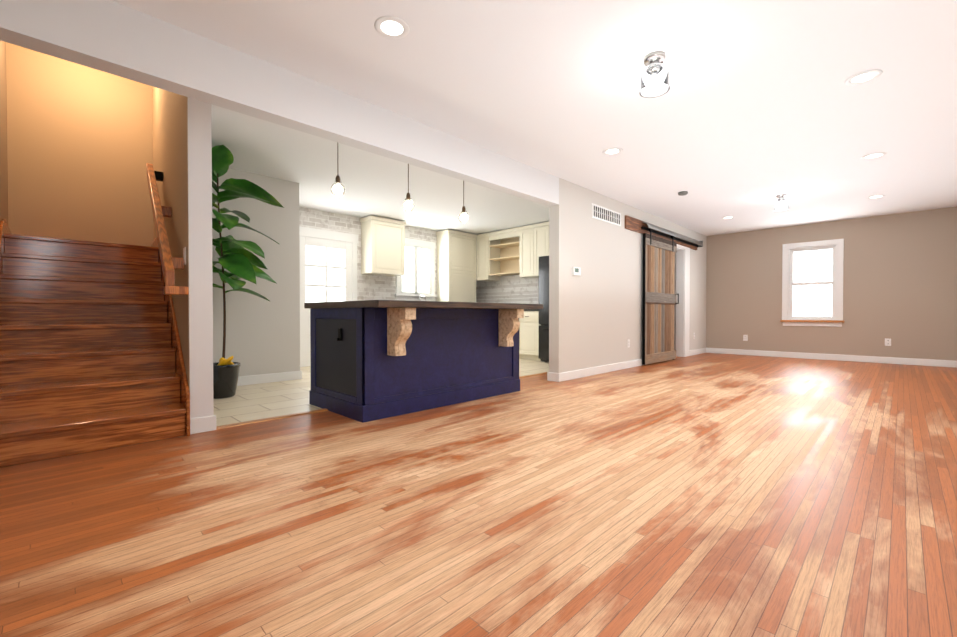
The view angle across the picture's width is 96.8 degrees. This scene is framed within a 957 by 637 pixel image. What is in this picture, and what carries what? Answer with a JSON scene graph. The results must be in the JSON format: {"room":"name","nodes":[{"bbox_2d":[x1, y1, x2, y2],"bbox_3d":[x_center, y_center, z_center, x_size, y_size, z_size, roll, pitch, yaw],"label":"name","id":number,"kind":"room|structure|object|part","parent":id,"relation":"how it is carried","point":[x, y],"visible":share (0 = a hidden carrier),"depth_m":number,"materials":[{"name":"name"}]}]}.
{"room":"living room","nodes":[
{"label":"living room","id":0,"kind":"room"},
{"bbox_2d":[0,40,7,223],"bbox_3d":[-2.199,-1.300,1.661,7.315,4.200,0.140,1,1,45],"label":"wall","id":1,"kind":"structure","parent":0,"point":[3,158],"depth_m":3.86,"materials":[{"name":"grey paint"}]},
{"bbox_2d":[6,42,152,246],"bbox_3d":[-4.250,-1.336,4.685,0.140,4.200,1.250,1,1,45],"label":"wall","id":2,"kind":"structure","parent":0,"point":[79,146],"depth_m":4.54,"materials":[{"name":"beige paint"}]},
{"bbox_2d":[152,86,213,418],"bbox_3d":[-2.904,-1.328,4.051,0.140,4.200,3.025,-1,1,-41],"label":"wall","id":3,"kind":"structure","parent":0,"point":[182,142],"depth_m":2.95,"materials":[{"name":"white paint"}]},
{"bbox_2d":[146,163,188,294],"bbox_3d":[-2.560,-0.821,3.451,0.129,1.309,1.730,-1,1,-41],"label":"handrail","id":4,"kind":"object","parent":3,"relation":"attached to","point":[169,263],"visible":1,"depth_m":3.12,"materials":[{"name":"brown wood"}]},
{"bbox_2d":[183,247,185,264],"bbox_3d":[-2.059,-0.436,2.977,0.010,0.120,0.080,-1,1,-41],"label":"light switch","id":5,"kind":"object","parent":3,"relation":"attached to","point":[184,255],"visible":1,"depth_m":2.96,"materials":[{"name":"white plastic"}]},
{"bbox_2d":[190,415,215,433],"bbox_3d":[-1.907,0.732,2.933,0.016,0.105,0.172,1,1,45],"label":"baseboard","id":6,"kind":"structure","parent":3,"relation":"attached to","point":[202,424],"depth_m":2.93,"materials":[{"name":"white wood"}]},
{"bbox_2d":[212,168,299,376],"bbox_3d":[-3.158,-0.463,5.316,1.340,2.440,1.290,1,1,45],"label":"wall","id":7,"kind":"structure","parent":0,"point":[262,336],"depth_m":5.02,"materials":[{"name":"grey paint"}]},
{"bbox_2d":[237,370,301,385],"bbox_3d":[-2.656,0.710,4.876,0.020,0.105,1.256,1,1,45],"label":"baseboard","id":8,"kind":"structure","parent":7,"relation":"attached to","point":[266,378],"depth_m":5.03,"materials":[{"name":"white wood"}]},
{"bbox_2d":[0,0,558,206],"bbox_3d":[-0.705,-1.502,3.502,0.140,0.320,4.580,1,1,45],"label":"header beam","id":9,"kind":"structure","parent":0,"point":[114,38],"depth_m":2.63,"materials":[{"name":"white paint"}]},
{"bbox_2d":[213,359,548,425],"bbox_3d":[-0.964,0.777,6.208,3.210,0.060,5.830,1,1,45],"label":"floor","id":10,"kind":"structure","parent":0,"point":[244,403],"depth_m":4.05,"materials":[{"name":"beige tile"}]},
{"bbox_2d":[212,145,283,398],"bbox_3d":[-2.366,-0.427,4.275,1.146,2.392,0.857,1,1,45],"label":"plant","id":11,"kind":"object","parent":10,"relation":"on","point":[236,259],"visible":0.73,"depth_m":4.13,"materials":[{"name":"green plant"}]},
{"bbox_2d":[436,229,476,301],"bbox_3d":[-0.219,-0.490,8.539,0.630,2.420,1.126,1,1,45],"label":"tall cabinet","id":12,"kind":"object","parent":10,"relation":"on","point":[456,266],"visible":0.48,"depth_m":8.31,"materials":[{"name":"beige wood"}]},
{"bbox_2d":[519,309,539,360],"bbox_3d":[1.053,0.298,7.638,0.560,0.864,0.624,1,1,45],"label":"base cabinet","id":13,"kind":"object","parent":10,"relation":"on","point":[529,337],"visible":0.31,"depth_m":7.35,"materials":[{"name":"beige wood"}]},
{"bbox_2d":[539,256,548,361],"bbox_3d":[1.532,-0.153,7.080,0.860,1.780,0.726,1,1,45],"label":"refrigerator","id":14,"kind":"object","parent":10,"relation":"on","point":[544,311],"visible":0.29,"depth_m":7.08,"materials":[{"name":"black"}]},
{"bbox_2d":[299,207,538,366],"bbox_3d":[-0.791,-0.481,6.904,2.169,2.439,4.297,1,1,45],"label":"tile backsplash","id":15,"kind":"structure","parent":0,"point":[513,289],"depth_m":7.65,"materials":[{"name":"grey tile"}]},
{"bbox_2d":[0,353,956,636],"bbox_3d":[2.416,0.800,4.230,4.370,0.060,10.260,1,1,45],"label":"floor","id":16,"kind":"structure","parent":0,"point":[720,495],"depth_m":1.71,"materials":[{"name":"brown wood"}]},
{"bbox_2d":[216,372,546,429],"bbox_3d":[-0.441,0.761,4.459,0.060,0.012,4.088,1,1,45],"label":"threshold strip","id":17,"kind":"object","parent":16,"relation":"on","point":[266,419],"depth_m":3.31,"materials":[{"name":"brown wood"}]},
{"bbox_2d":[309,304,539,422],"bbox_3d":[-0.467,0.339,4.075,1.173,0.866,1.878,1,1,45],"label":"kitchen island","id":18,"kind":"object","parent":16,"relation":"on","point":[372,360],"depth_m":3.61,"materials":[{"name":"blue wood"}]},
{"bbox_2d":[304,300,542,307],"bbox_3d":[-0.455,-0.074,4.074,1.230,0.140,1.920,1,1,45],"label":"island countertop","id":19,"kind":"structure","parent":18,"relation":"on","point":[379,303],"depth_m":3.37,"materials":[{"name":"grey stone"}]},
{"bbox_2d":[112,0,956,235],"bbox_3d":[1.279,-1.723,5.334,7.580,0.080,10.260,1,1,45],"label":"ceiling","id":20,"kind":"structure","parent":0,"point":[752,112],"depth_m":3.24,"materials":[{"name":"white paint"}]},
{"bbox_2d":[331,142,344,197],"bbox_3d":[-1.200,-1.349,3.630,0.116,0.627,0.116,1,1,45],"label":"pendant light","id":21,"kind":"object","parent":20,"relation":"hanging from","point":[337,188],"visible":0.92,"depth_m":3.60,"materials":[{"name":"white glass"}]},
{"bbox_2d":[374,16,408,38],"bbox_3d":[-0.491,-1.647,2.411,0.196,0.004,0.196,1,1,45],"label":"recessed light","id":22,"kind":"object","parent":20,"relation":"in","point":[392,27],"visible":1,"depth_m":2.40,"materials":[{"name":"white"}]},
{"bbox_2d":[402,164,413,211],"bbox_3d":[-0.685,-1.355,4.147,0.116,0.627,0.116,1,1,45],"label":"pendant light","id":23,"kind":"object","parent":20,"relation":"hanging from","point":[408,204],"visible":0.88,"depth_m":4.12,"materials":[{"name":"glass"}]},
{"bbox_2d":[459,181,468,222],"bbox_3d":[-0.162,-1.361,4.671,0.116,0.627,0.116,1,1,45],"label":"pendant light","id":24,"kind":"object","parent":20,"relation":"hanging from","point":[463,216],"visible":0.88,"depth_m":4.64,"materials":[{"name":"white glass"}]},
{"bbox_2d":[602,147,622,154],"bbox_3d":[1.337,-1.668,4.246,0.196,0.004,0.196,1,1,45],"label":"recessed light","id":25,"kind":"object","parent":20,"relation":"in","point":[612,151],"visible":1,"depth_m":4.24,"materials":[{"name":"white"}]},
{"bbox_2d":[639,51,669,97],"bbox_3d":[1.114,-1.547,2.691,0.178,0.210,0.178,1,1,45],"label":"flush ceiling light","id":26,"kind":"object","parent":20,"relation":"attached to","point":[654,79],"visible":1,"depth_m":2.65,"materials":[{"name":"silver metal"}]},
{"bbox_2d":[678,191,687,195],"bbox_3d":[2.735,-1.672,5.691,0.120,0.030,0.120,1,1,45],"label":"smoke detector","id":27,"kind":"object","parent":20,"relation":"attached to","point":[682,193],"visible":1,"depth_m":5.66,"materials":[{"name":"grey plastic"}]},
{"bbox_2d":[774,193,788,211],"bbox_3d":[4.124,-1.583,5.790,0.178,0.210,0.178,1,1,45],"label":"flush ceiling light","id":28,"kind":"object","parent":20,"relation":"attached to","point":[781,203],"visible":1,"depth_m":5.74,"materials":[{"name":"white glass"}]},
{"bbox_2d":[845,69,882,84],"bbox_3d":[2.641,-1.653,2.919,0.196,0.004,0.196,1,1,45],"label":"recessed light","id":29,"kind":"object","parent":20,"relation":"in","point":[863,77],"visible":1,"depth_m":2.91,"materials":[{"name":"white"}]},
{"bbox_2d":[861,152,886,159],"bbox_3d":[4.060,-1.669,4.371,0.196,0.004,0.196,1,1,45],"label":"recessed light","id":30,"kind":"object","parent":20,"relation":"in","point":[873,155],"visible":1,"depth_m":4.36,"materials":[{"name":"white"}]},
{"bbox_2d":[867,195,885,198],"bbox_3d":[5.513,-1.687,5.901,0.196,0.004,0.196,1,1,45],"label":"recessed light","id":31,"kind":"object","parent":20,"relation":"in","point":[875,196],"visible":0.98,"depth_m":5.88,"materials":[{"name":"white"}]},
{"bbox_2d":[549,178,706,372],"bbox_3d":[2.867,-0.484,7.098,0.140,2.440,5.540,1,1,45],"label":"wall","id":32,"kind":"structure","parent":0,"point":[595,312],"depth_m":5.75,"materials":[{"name":"grey paint"}]},
{"bbox_2d":[572,267,580,275],"bbox_3d":[1.231,-0.593,5.338,0.024,0.100,0.160,1,1,45],"label":"thermostat","id":33,"kind":"object","parent":32,"relation":"attached to","point":[576,270],"visible":0.98,"depth_m":5.32,"materials":[{"name":"white plastic"}]},
{"bbox_2d":[592,203,620,225],"bbox_3d":[1.782,-1.430,5.888,0.014,0.190,0.810,1,1,45],"label":"air vent","id":34,"kind":"object","parent":32,"relation":"in","point":[601,213],"visible":1,"depth_m":5.87,"materials":[{"name":"white plastic"}]},
{"bbox_2d":[547,348,705,381],"bbox_3d":[2.806,0.684,7.051,0.172,0.105,5.400,1,1,45],"label":"baseboard","id":35,"kind":"structure","parent":32,"relation":"attached to","point":[568,375],"depth_m":5.70,"materials":[{"name":"white wood"}]},
{"bbox_2d":[625,215,702,364],"bbox_3d":[3.282,-0.400,7.321,0.133,2.262,3.060,1,1,45],"label":"barn door","id":36,"kind":"structure","parent":32,"relation":"in","point":[658,313],"depth_m":7.00,"materials":[{"name":"brown wood"}]},
{"bbox_3d":[3.280,-1.436,7.310,0.129,0.190,3.060,1,1,45],"label":"barn door track rail","id":37,"kind":"part","parent":36,"relation":"part of","materials":[{"name":"black metal"}]},
{"bbox_2d":[676,244,689,356],"bbox_3d":[3.590,-0.337,7.812,0.158,2.130,1.170,1,1,45],"label":"door frame","id":38,"kind":"structure","parent":32,"relation":"attached to","point":[683,292],"depth_m":8.05,"materials":[{"name":"white wood"}]},
{"bbox_2d":[675,260,675,349],"bbox_3d":[3.543,-0.503,8.768,1.260,2.440,0.140,1,1,45],"label":"wall","id":39,"kind":"structure","parent":0,"point":[675,305],"depth_m":8.34,"materials":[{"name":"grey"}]},
{"bbox_2d":[706,207,956,360],"bbox_3d":[6.179,-0.489,7.609,3.830,2.440,0.140,1,1,45],"label":"wall","id":40,"kind":"structure","parent":0,"point":[900,280],"depth_m":7.21,"materials":[{"name":"beige paint"}]},
{"bbox_2d":[743,335,747,340],"bbox_3d":[5.279,0.381,8.410,0.075,0.120,0.008,1,1,45],"label":"outlet","id":41,"kind":"object","parent":40,"relation":"attached to","point":[745,337],"visible":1,"depth_m":8.41,"materials":[{"name":"white plastic"}]},
{"bbox_2d":[780,320,843,321],"bbox_3d":[6.004,0.047,7.674,0.910,0.035,0.085,1,1,45],"label":"window sill","id":42,"kind":"structure","parent":40,"relation":"attached to","point":[811,320],"depth_m":7.63,"materials":[{"name":"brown wood"}]},
{"bbox_2d":[782,239,843,326],"bbox_3d":[6.055,-0.623,7.717,0.870,1.525,0.160,1,1,45],"label":"living room window","id":43,"kind":"structure","parent":40,"relation":"in","point":[812,282],"depth_m":7.72,"materials":[{"name":"white glass"}]},
{"bbox_2d":[706,348,956,367],"bbox_3d":[6.074,0.678,7.617,3.690,0.105,0.016,1,1,45],"label":"baseboard","id":44,"kind":"structure","parent":40,"relation":"attached to","point":[913,361],"depth_m":7.38,"materials":[{"name":"white wood"}]},
{"bbox_2d":[885,338,890,345],"bbox_3d":[6.718,0.388,6.977,0.075,0.120,0.008,1,1,45],"label":"outlet","id":45,"kind":"object","parent":40,"relation":"attached to","point":[887,341],"visible":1,"depth_m":6.98,"materials":[{"name":"white plastic"}]},
{"bbox_3d":[-3.362,0.807,3.614,2.945,0.059,1.230,1,1,45],"label":"floor","id":46,"kind":"structure","parent":0,"visible":0},
{"bbox_2d":[0,219,189,466],"bbox_3d":[-3.212,-0.033,3.593,2.888,1.620,1.142,1,1,45],"label":"stairs","id":47,"kind":"structure","parent":46,"relation":"on","point":[91,357],"depth_m":3.01,"materials":[{"name":"brown wood"}]},
{"bbox_3d":[-1.561,-0.491,7.769,0.140,2.440,4.440,1,1,45],"label":"wall","id":48,"kind":"structure","parent":0,"visible":0},
{"bbox_2d":[299,226,357,366],"bbox_3d":[-2.401,-0.330,6.744,0.075,2.140,1.120,1,1,45],"label":"kitchen door","id":49,"kind":"structure","parent":48,"relation":"in","point":[328,266],"depth_m":6.72,"materials":[{"name":"white"}]},
{"bbox_2d":[360,216,405,275],"bbox_3d":[-1.635,-1.221,7.308,0.350,0.930,0.695,1,1,45],"label":"upper cabinet","id":50,"kind":"object","parent":48,"relation":"attached to","point":[382,246],"visible":1,"depth_m":7.14,"materials":[{"name":"beige wood"}]},
{"bbox_2d":[395,238,436,300],"bbox_3d":[-1.160,-0.904,7.993,0.060,1.160,0.950,1,1,45],"label":"kitchen window","id":51,"kind":"structure","parent":48,"relation":"in","point":[415,281],"depth_m":8.03,"materials":[{"name":"white glass"}]},
{"bbox_3d":[1.235,-0.494,8.018,3.470,2.440,0.140,1,1,45],"label":"wall","id":52,"kind":"structure","parent":0,"visible":0},
{"bbox_2d":[477,233,500,281],"bbox_3d":[0.204,-1.237,8.662,0.352,0.930,0.348,1,1,45],"label":"upper cabinet","id":53,"kind":"object","parent":52,"relation":"attached to","point":[488,245],"depth_m":8.52,"materials":[{"name":"beige wood"}]},
{"bbox_2d":[517,226,528,277],"bbox_3d":[1.012,-1.227,7.856,0.409,0.930,0.348,1,1,45],"label":"upper cabinet","id":54,"kind":"object","parent":52,"relation":"attached to","point":[520,251],"depth_m":7.81,"materials":[{"name":"beige wood"}]},
{"bbox_2d":[529,222,548,277],"bbox_3d":[1.232,-1.225,7.637,0.448,0.930,0.348,1,1,45],"label":"upper cabinet","id":55,"kind":"object","parent":52,"relation":"attached to","point":[538,233],"depth_m":7.59,"materials":[{"name":"beige wood"}]}
]}

